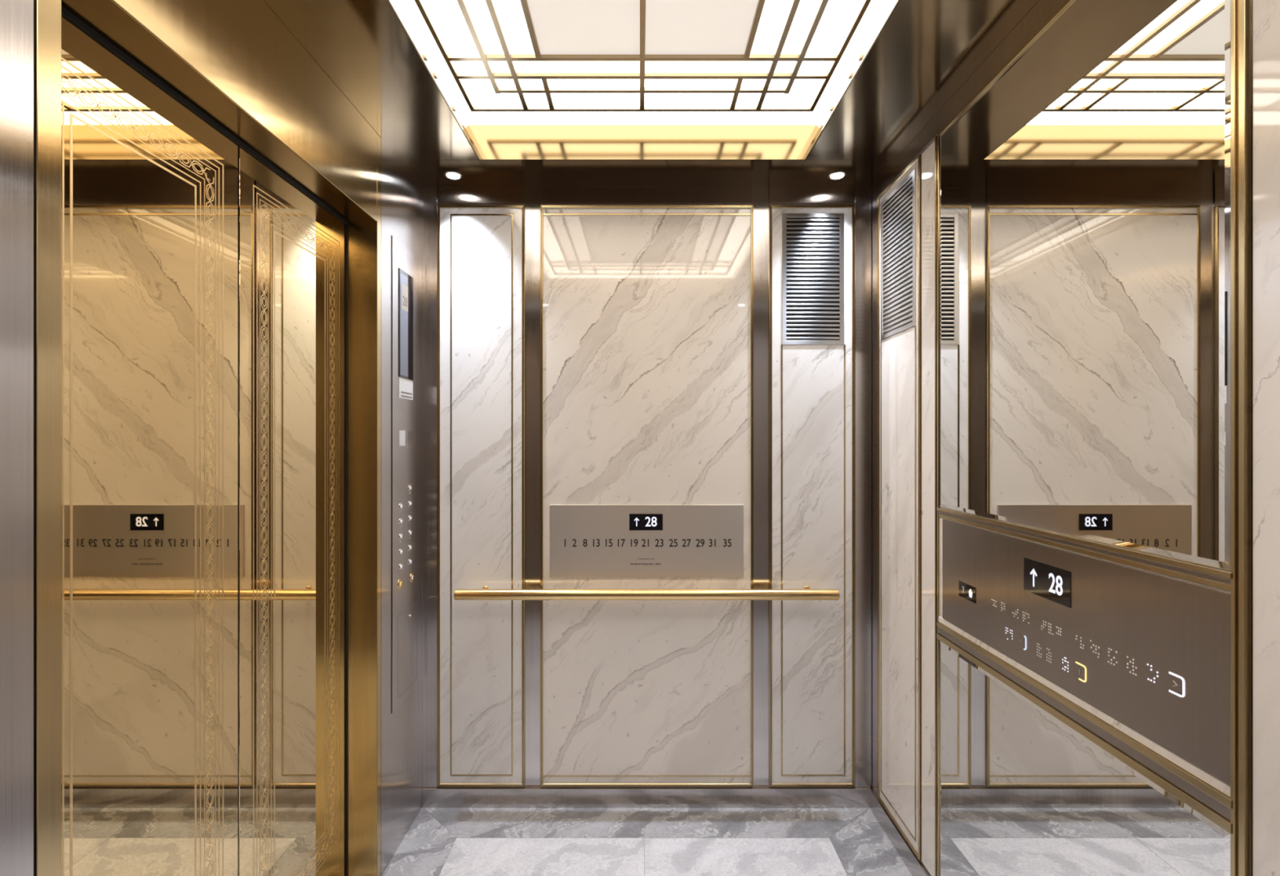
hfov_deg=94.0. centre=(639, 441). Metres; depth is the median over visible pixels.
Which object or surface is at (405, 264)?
panel
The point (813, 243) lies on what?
air vent
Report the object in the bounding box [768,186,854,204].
trim
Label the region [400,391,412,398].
print
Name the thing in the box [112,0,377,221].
door header
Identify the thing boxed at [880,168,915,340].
air vent
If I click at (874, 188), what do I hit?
wall
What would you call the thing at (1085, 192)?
wall mirror
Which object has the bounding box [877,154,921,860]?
marble panel
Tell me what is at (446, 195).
trim
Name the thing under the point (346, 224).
trim
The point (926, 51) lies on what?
ceiling
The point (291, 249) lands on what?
door
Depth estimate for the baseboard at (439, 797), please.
2.49 m
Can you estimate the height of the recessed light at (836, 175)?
0.005 m
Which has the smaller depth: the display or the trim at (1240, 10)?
the trim at (1240, 10)
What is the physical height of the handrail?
0.044 m
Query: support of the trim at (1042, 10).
attached to the wall at (874, 188)
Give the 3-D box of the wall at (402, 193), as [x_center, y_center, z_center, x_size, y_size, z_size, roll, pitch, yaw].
[-0.971,0.232,1.170,0.120,2.598,2.660,0,0,0]
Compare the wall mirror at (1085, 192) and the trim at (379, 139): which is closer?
the wall mirror at (1085, 192)
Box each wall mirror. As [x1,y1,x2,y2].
[939,0,1230,570]
[939,640,1230,875]
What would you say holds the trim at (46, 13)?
attached to the wall at (402, 193)
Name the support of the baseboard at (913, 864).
attached to the wall at (874, 188)
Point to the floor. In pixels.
(440, 841)
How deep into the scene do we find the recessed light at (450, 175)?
2.39 m
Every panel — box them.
[391,235,420,713]
[436,204,524,786]
[540,204,753,786]
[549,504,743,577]
[768,204,854,786]
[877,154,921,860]
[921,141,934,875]
[936,506,1231,834]
[1253,0,1279,875]
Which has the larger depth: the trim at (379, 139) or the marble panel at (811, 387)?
the marble panel at (811, 387)
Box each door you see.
[61,13,237,875]
[237,144,345,875]
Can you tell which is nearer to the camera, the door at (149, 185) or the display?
the door at (149, 185)
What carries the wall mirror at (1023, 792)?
attached to the wall at (874, 188)
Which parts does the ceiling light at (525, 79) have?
pane, pane, pane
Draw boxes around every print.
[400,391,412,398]
[631,558,661,564]
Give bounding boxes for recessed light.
[444,171,462,179]
[827,171,846,179]
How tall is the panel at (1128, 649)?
0.424 m
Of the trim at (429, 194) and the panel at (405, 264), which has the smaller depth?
the panel at (405, 264)
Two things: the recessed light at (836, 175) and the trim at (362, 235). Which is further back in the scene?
the recessed light at (836, 175)
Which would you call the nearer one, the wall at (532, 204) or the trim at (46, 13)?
the trim at (46, 13)
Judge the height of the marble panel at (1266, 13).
2.427 m
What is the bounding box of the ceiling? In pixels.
[263,0,1039,186]
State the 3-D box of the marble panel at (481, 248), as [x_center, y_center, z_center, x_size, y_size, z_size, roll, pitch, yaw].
[-0.666,0.228,2.499,0.366,2.433,0.010,0,0,0]
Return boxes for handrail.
[453,586,839,599]
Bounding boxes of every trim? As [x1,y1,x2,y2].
[33,0,61,875]
[61,0,376,221]
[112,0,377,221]
[345,223,347,875]
[347,221,377,875]
[377,133,381,875]
[422,186,437,787]
[437,186,524,204]
[540,186,752,204]
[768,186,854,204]
[854,186,871,787]
[877,0,1066,196]
[934,0,1251,875]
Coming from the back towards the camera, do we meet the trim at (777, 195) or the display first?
the trim at (777, 195)
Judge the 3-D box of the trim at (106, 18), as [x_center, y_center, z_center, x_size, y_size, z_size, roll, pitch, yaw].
[-0.964,-0.762,1.504,0.104,0.002,1.128,0,0,0]
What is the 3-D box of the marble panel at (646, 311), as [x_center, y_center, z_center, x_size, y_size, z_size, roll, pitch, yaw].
[0.029,0.228,2.499,0.892,2.433,0.010,0,0,0]
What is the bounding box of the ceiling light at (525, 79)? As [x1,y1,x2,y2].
[387,0,899,159]
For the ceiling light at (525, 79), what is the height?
0.161 m
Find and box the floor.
[382,807,911,875]
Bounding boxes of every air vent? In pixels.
[782,213,844,344]
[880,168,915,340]
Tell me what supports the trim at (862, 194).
attached to the wall at (532, 204)
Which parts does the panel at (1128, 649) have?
moulding, moulding, moulding, moulding, moulding, moulding, plate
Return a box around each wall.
[0,0,422,875]
[437,186,854,786]
[871,0,1253,875]
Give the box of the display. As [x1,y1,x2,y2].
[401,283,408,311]
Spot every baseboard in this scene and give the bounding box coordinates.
[422,786,871,807]
[869,788,929,875]

